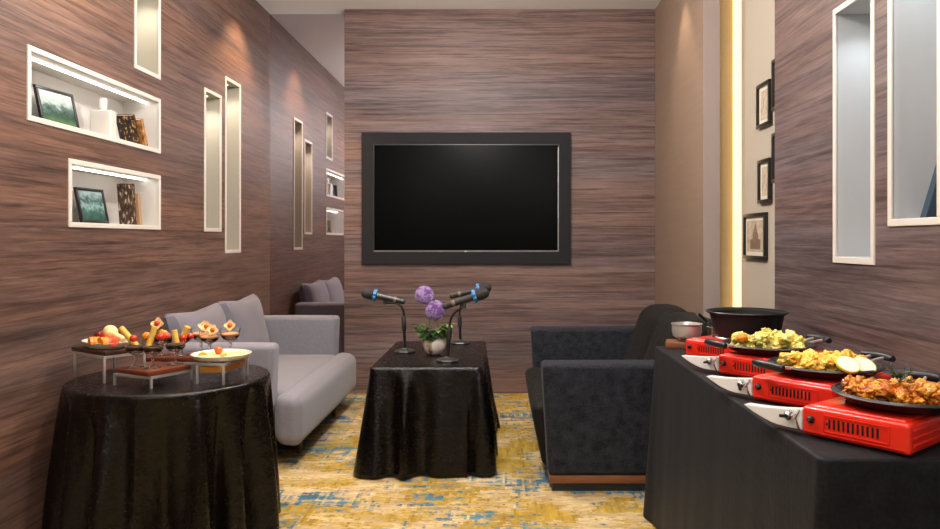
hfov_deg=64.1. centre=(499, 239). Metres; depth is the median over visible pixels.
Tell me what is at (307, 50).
wall mirror
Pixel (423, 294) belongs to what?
flower
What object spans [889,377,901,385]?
chicken piece
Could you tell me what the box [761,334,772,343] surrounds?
chicken piece
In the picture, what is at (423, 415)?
tablecloth
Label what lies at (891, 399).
chicken piece
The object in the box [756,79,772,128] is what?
picture frame
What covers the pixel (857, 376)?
chicken piece
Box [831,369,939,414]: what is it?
pan
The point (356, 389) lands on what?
baseboard
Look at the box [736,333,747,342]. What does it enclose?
carrot piece
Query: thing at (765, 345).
chicken piece
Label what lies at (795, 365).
chicken piece
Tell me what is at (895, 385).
chicken piece
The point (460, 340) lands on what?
microphone stand
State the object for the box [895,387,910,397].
chicken piece
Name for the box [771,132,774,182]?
picture frame
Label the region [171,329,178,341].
roll
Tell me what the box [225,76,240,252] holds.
wall niche
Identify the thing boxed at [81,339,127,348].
serving dish
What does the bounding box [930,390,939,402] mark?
chicken piece
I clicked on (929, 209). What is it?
book
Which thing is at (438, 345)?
flower vase
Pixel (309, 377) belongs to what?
sofa
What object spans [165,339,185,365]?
glass
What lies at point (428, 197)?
television
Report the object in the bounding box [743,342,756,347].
chicken piece
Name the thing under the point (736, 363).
stove
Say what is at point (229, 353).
slice
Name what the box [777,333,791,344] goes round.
chicken piece
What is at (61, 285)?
wall
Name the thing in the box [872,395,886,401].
chicken piece
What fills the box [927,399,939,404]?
chicken piece
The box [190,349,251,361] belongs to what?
round plate
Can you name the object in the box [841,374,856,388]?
chicken piece
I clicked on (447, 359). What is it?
microphone stand
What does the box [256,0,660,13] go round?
ceiling
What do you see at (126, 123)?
book
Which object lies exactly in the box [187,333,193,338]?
cherry
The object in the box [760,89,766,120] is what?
print
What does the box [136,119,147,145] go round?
book
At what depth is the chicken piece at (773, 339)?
2.50 m
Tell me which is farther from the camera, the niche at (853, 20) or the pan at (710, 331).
the pan at (710, 331)
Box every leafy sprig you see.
[410,323,434,341]
[421,323,446,342]
[429,323,456,339]
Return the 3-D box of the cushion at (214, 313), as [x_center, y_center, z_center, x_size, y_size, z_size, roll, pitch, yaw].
[-1.729,0.601,4.325,0.212,0.421,0.730,0,0,0]
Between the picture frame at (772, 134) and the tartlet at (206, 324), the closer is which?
the tartlet at (206, 324)
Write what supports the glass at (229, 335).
on the serving riser at (189, 360)
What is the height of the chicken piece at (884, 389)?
0.041 m
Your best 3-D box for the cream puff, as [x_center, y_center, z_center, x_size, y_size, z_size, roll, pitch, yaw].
[-1.604,0.377,3.090,0.056,0.054,0.058,0,0,-11]
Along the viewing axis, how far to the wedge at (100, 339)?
3.02 m
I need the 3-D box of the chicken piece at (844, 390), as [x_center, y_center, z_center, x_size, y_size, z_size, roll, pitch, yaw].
[0.817,0.360,1.744,0.044,0.037,0.044,0,0,8]
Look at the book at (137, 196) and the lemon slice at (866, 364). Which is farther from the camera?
the book at (137, 196)
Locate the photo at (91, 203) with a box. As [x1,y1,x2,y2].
[78,190,106,220]
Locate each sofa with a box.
[161,315,355,453]
[525,304,711,490]
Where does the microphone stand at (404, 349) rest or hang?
on the tablecloth at (423, 415)
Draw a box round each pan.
[671,322,701,339]
[696,312,715,335]
[704,334,831,355]
[752,350,895,378]
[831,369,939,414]
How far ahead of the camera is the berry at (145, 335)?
2.97 m
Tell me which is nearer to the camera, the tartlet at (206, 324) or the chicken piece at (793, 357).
the chicken piece at (793, 357)
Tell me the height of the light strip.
2.970 m
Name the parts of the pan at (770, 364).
handle, plate, handle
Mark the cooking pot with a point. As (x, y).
(726, 321)
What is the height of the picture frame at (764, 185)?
0.243 m
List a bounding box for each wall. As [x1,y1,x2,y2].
[0,0,269,528]
[344,9,654,386]
[655,0,702,314]
[720,0,732,306]
[741,0,774,308]
[775,0,939,382]
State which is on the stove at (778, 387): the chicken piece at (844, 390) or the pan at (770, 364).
the pan at (770, 364)
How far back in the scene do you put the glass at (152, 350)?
2.95 m
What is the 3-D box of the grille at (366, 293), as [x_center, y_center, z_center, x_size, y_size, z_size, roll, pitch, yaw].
[-0.767,0.314,4.355,0.078,0.066,0.062,0,0,0]
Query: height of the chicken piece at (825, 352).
0.030 m
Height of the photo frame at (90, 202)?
0.178 m
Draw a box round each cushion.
[162,303,227,341]
[218,294,268,341]
[623,304,687,359]
[644,312,711,359]
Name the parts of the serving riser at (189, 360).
frame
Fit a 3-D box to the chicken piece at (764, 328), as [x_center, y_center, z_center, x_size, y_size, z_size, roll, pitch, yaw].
[0.939,0.326,2.625,0.045,0.043,0.044,0,0,17]
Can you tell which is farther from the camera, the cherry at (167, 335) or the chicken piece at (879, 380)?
the cherry at (167, 335)
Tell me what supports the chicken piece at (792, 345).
on the pan at (723, 344)
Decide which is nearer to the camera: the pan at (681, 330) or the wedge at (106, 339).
the wedge at (106, 339)
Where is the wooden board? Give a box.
[665,339,685,348]
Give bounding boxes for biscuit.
[111,331,125,341]
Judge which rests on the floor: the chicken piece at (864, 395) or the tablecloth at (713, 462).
the tablecloth at (713, 462)
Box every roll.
[118,326,137,343]
[146,326,157,343]
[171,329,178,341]
[181,325,190,333]
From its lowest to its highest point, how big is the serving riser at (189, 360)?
0.066 m
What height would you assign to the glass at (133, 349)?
0.098 m
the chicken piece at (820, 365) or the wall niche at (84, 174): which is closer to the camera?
the chicken piece at (820, 365)
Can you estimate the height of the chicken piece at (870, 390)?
0.034 m
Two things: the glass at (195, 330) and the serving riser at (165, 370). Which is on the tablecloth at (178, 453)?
the serving riser at (165, 370)
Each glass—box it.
[124,341,145,367]
[142,342,163,368]
[154,332,171,355]
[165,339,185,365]
[177,332,191,355]
[190,327,202,350]
[199,330,219,349]
[220,327,240,348]
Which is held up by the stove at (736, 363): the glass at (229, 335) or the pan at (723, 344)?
the pan at (723, 344)
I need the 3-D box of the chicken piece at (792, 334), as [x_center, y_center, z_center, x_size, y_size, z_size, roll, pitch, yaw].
[0.998,0.327,2.552,0.048,0.035,0.035,0,0,41]
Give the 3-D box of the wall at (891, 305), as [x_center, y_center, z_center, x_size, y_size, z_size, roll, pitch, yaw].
[1.216,-0.305,-0.140,0.001,3.010,6.920,0,0,0]
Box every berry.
[142,332,148,339]
[214,346,222,353]
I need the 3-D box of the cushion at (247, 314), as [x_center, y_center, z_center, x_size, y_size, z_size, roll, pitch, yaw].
[-1.715,0.597,5.018,0.226,0.429,0.679,0,0,3]
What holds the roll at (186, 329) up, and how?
in the mousse
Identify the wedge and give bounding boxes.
[87,337,94,344]
[97,337,103,344]
[103,337,108,344]
[110,337,119,346]
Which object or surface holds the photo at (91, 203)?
attached to the photo frame at (90, 202)
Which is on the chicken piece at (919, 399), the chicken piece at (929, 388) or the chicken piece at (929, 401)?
the chicken piece at (929, 388)
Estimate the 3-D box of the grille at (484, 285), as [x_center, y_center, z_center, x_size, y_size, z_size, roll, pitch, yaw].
[-0.092,0.303,4.720,0.081,0.069,0.064,0,0,0]
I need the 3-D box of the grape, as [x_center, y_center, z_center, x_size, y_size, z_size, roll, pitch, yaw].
[-1.655,0.393,3.100,0.034,0.034,0.034,0,0,0]
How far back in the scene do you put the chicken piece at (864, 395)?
1.70 m
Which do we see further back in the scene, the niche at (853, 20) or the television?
the television
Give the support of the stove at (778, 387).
on the tablecloth at (713, 462)
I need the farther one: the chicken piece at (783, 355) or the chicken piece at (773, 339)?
the chicken piece at (773, 339)
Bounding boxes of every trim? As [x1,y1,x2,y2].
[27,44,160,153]
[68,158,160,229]
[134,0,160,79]
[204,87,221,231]
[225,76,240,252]
[703,0,719,318]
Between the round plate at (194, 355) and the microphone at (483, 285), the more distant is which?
the microphone at (483, 285)
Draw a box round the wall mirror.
[270,14,343,353]
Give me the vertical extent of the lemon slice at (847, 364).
0.041 m
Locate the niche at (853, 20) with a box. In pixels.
[833,0,874,264]
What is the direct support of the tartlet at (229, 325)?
on the dessert
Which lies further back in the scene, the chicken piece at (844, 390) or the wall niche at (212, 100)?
the wall niche at (212, 100)
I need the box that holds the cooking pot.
[705,307,788,337]
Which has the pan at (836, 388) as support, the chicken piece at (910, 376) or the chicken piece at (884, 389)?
the chicken piece at (910, 376)
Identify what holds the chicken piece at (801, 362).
on the chicken piece at (795, 365)
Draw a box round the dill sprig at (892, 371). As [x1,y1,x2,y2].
[886,362,913,383]
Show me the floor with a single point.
(319, 487)
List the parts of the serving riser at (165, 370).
leg, frame, leg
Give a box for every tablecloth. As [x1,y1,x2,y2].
[42,364,280,528]
[353,341,500,478]
[643,346,939,528]
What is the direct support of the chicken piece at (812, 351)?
on the chicken piece
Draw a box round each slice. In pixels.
[197,351,246,356]
[836,356,860,373]
[854,357,875,374]
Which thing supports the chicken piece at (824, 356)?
on the chicken piece at (835, 368)
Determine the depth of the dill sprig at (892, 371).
1.73 m
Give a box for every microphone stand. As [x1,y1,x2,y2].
[383,300,415,352]
[436,303,465,362]
[451,304,469,343]
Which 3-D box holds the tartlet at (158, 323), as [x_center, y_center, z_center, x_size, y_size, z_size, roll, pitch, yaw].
[-1.502,0.366,3.288,0.056,0.056,0.034,0,0,31]
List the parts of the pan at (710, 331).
handle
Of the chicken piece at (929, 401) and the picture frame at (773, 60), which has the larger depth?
the picture frame at (773, 60)
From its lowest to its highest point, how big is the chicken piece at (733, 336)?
0.042 m
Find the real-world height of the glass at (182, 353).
0.098 m
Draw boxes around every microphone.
[361,289,405,304]
[442,288,488,309]
[449,283,491,298]
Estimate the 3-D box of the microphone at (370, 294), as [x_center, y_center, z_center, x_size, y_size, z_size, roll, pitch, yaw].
[-0.676,0.328,4.355,0.259,0.094,0.074,0,0,0]
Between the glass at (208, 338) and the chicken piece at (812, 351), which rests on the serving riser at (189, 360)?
the glass at (208, 338)
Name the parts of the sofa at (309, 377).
armrest, leg, armrest, seat, leg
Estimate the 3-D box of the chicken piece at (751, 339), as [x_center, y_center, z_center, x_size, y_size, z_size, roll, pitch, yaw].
[0.848,0.338,2.530,0.043,0.036,0.034,0,0,-44]
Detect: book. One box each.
[116,114,140,143]
[117,183,136,224]
[135,194,141,224]
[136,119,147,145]
[920,163,936,217]
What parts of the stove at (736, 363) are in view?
panel, ignition knob, vent panel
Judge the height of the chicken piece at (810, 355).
0.037 m
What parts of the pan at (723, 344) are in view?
handle, plate, handle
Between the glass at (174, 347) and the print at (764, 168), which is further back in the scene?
the print at (764, 168)
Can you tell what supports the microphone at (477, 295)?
attached to the microphone stand at (447, 359)
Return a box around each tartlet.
[150,317,163,329]
[201,321,211,331]
[207,324,217,331]
[224,320,234,328]
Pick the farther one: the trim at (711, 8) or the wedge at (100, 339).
the trim at (711, 8)
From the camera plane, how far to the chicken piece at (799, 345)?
2.51 m
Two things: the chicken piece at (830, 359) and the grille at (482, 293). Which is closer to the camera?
the chicken piece at (830, 359)
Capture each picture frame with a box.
[743,212,767,259]
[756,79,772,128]
[757,157,772,203]
[771,59,774,111]
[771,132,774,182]
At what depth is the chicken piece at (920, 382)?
1.74 m
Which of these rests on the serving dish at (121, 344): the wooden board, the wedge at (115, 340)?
the wedge at (115, 340)
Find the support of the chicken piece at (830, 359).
on the chicken piece at (835, 368)
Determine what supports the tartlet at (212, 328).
on the dessert
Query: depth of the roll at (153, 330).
2.96 m
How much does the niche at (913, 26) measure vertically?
0.958 m
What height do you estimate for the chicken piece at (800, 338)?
0.039 m
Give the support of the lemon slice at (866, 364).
on the pan at (770, 364)
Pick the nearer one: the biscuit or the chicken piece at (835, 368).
the chicken piece at (835, 368)
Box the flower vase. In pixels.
[421,334,445,354]
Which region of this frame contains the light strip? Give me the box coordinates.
[733,0,740,306]
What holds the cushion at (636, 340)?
on the sofa at (589, 388)
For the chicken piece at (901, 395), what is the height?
0.028 m
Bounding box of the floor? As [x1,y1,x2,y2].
[276,393,656,528]
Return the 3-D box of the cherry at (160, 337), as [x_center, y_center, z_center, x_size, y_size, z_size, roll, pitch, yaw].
[-1.344,0.384,2.970,0.033,0.032,0.033,0,0,0]
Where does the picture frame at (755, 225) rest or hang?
attached to the wall at (757, 16)
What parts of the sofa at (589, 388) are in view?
seat, armrest, armrest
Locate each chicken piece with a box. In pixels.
[731,331,746,342]
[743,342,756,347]
[747,335,757,344]
[755,333,763,345]
[761,327,772,331]
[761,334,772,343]
[762,343,771,348]
[767,336,777,344]
[768,341,781,348]
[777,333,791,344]
[779,352,792,363]
[779,358,793,366]
[786,342,796,348]
[786,352,800,362]
[787,331,798,340]
[791,362,806,368]
[793,335,807,343]
[796,342,805,348]
[798,357,808,366]
[802,349,817,353]
[802,353,819,364]
[803,359,816,368]
[813,352,823,361]
[817,361,827,370]
[821,355,833,367]
[823,350,834,354]
[825,353,838,366]
[826,365,839,370]
[834,350,844,355]
[841,349,852,356]
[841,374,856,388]
[841,389,855,402]
[844,380,860,394]
[856,375,865,379]
[856,393,869,398]
[858,384,878,398]
[860,380,870,385]
[868,380,881,385]
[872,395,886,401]
[875,381,894,398]
[877,379,891,382]
[882,381,899,388]
[888,397,897,402]
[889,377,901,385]
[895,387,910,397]
[895,390,908,402]
[901,398,918,404]
[902,375,914,383]
[902,382,911,389]
[908,385,921,397]
[911,378,927,386]
[912,396,925,404]
[915,382,938,400]
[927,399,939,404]
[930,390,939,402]
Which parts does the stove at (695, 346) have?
vent panel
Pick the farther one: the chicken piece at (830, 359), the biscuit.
the biscuit
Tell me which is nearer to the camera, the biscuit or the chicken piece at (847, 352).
the chicken piece at (847, 352)
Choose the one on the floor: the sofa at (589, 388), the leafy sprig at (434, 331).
the sofa at (589, 388)
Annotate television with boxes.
[362,132,570,263]
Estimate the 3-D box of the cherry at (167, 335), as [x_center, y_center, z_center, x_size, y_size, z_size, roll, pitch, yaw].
[-1.361,0.392,3.060,0.032,0.031,0.032,0,0,0]
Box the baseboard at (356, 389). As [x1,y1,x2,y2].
[350,387,527,392]
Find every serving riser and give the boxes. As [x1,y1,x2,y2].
[71,345,145,383]
[113,361,192,388]
[142,352,240,372]
[196,356,248,384]
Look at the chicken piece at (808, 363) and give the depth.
2.07 m
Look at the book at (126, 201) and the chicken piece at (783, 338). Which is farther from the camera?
the book at (126, 201)
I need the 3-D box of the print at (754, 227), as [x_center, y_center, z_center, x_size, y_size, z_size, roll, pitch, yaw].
[1.469,-0.022,4.317,0.001,0.180,0.281,0,0,0]
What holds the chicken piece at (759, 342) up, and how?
on the chicken piece
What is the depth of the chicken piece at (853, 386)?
1.72 m
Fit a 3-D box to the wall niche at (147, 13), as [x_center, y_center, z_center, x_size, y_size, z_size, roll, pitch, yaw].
[-1.900,-1.113,3.921,0.126,0.494,0.289,0,0,0]
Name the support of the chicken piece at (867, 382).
on the chicken piece
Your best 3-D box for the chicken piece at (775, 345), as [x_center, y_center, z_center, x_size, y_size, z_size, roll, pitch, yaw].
[0.917,0.355,2.498,0.042,0.040,0.044,0,0,-29]
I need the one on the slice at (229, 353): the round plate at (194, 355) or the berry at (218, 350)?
the berry at (218, 350)
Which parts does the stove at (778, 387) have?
panel, ignition knob, vent panel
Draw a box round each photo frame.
[33,84,79,127]
[73,187,109,223]
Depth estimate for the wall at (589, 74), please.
5.88 m
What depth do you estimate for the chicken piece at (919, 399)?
1.65 m
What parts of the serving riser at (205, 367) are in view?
leg, frame, leg, leg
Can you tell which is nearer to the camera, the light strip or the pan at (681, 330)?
the pan at (681, 330)
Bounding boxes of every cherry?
[129,335,137,341]
[156,333,164,340]
[163,332,170,339]
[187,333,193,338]
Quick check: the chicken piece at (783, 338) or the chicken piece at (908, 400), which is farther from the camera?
the chicken piece at (783, 338)
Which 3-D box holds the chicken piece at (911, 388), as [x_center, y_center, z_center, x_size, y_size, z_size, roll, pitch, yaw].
[0.943,0.347,1.704,0.039,0.035,0.033,0,0,-41]
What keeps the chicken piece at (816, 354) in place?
on the chicken piece
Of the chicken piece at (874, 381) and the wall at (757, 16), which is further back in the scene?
the wall at (757, 16)
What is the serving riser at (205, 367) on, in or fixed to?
on the tablecloth at (178, 453)
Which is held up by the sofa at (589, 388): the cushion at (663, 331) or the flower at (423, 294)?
the cushion at (663, 331)
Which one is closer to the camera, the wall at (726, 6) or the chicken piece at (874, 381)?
the chicken piece at (874, 381)
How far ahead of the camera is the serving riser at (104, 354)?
3.05 m
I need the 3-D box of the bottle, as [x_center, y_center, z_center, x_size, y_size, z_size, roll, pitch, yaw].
[-1.926,-0.589,3.640,0.100,0.198,0.072,0,0,-7]
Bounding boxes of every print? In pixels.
[747,220,762,251]
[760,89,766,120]
[762,166,766,195]
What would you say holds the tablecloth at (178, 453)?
on the floor
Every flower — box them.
[415,285,433,329]
[426,300,444,329]
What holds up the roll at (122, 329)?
in the mousse
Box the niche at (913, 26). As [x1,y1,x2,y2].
[887,0,939,226]
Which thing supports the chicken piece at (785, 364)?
on the pan at (770, 364)
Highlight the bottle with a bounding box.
[90,98,115,137]
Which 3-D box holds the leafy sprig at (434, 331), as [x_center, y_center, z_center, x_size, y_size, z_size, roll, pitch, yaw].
[-0.367,0.537,4.207,0.168,0.148,0.108,0,0,0]
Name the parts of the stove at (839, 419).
panel, ignition knob, knob, vent panel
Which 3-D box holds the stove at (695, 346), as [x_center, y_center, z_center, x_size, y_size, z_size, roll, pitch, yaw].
[0.933,0.419,2.961,0.351,0.081,0.245,0,0,-39]
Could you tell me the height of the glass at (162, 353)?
0.098 m
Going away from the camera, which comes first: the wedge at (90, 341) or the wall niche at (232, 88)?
the wedge at (90, 341)
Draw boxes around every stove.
[682,350,823,377]
[686,334,734,355]
[707,371,890,406]
[744,396,939,454]
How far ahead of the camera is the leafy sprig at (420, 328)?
4.21 m
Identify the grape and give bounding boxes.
[95,331,101,336]
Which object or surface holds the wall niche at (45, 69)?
attached to the wall at (61, 285)
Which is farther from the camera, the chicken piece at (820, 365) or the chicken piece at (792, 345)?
the chicken piece at (792, 345)
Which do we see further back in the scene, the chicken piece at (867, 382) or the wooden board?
the wooden board
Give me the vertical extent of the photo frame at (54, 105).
0.182 m
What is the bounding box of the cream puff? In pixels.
[103,325,117,335]
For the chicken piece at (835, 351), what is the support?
on the chicken piece
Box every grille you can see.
[361,289,373,299]
[475,288,488,300]
[479,283,491,291]
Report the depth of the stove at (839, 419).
1.67 m
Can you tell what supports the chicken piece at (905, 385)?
on the pan at (836, 388)
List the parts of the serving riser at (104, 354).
leg, leg, frame, leg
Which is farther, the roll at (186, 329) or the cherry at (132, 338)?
the roll at (186, 329)
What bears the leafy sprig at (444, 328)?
in the flower vase
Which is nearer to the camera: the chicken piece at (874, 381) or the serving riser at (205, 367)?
the chicken piece at (874, 381)

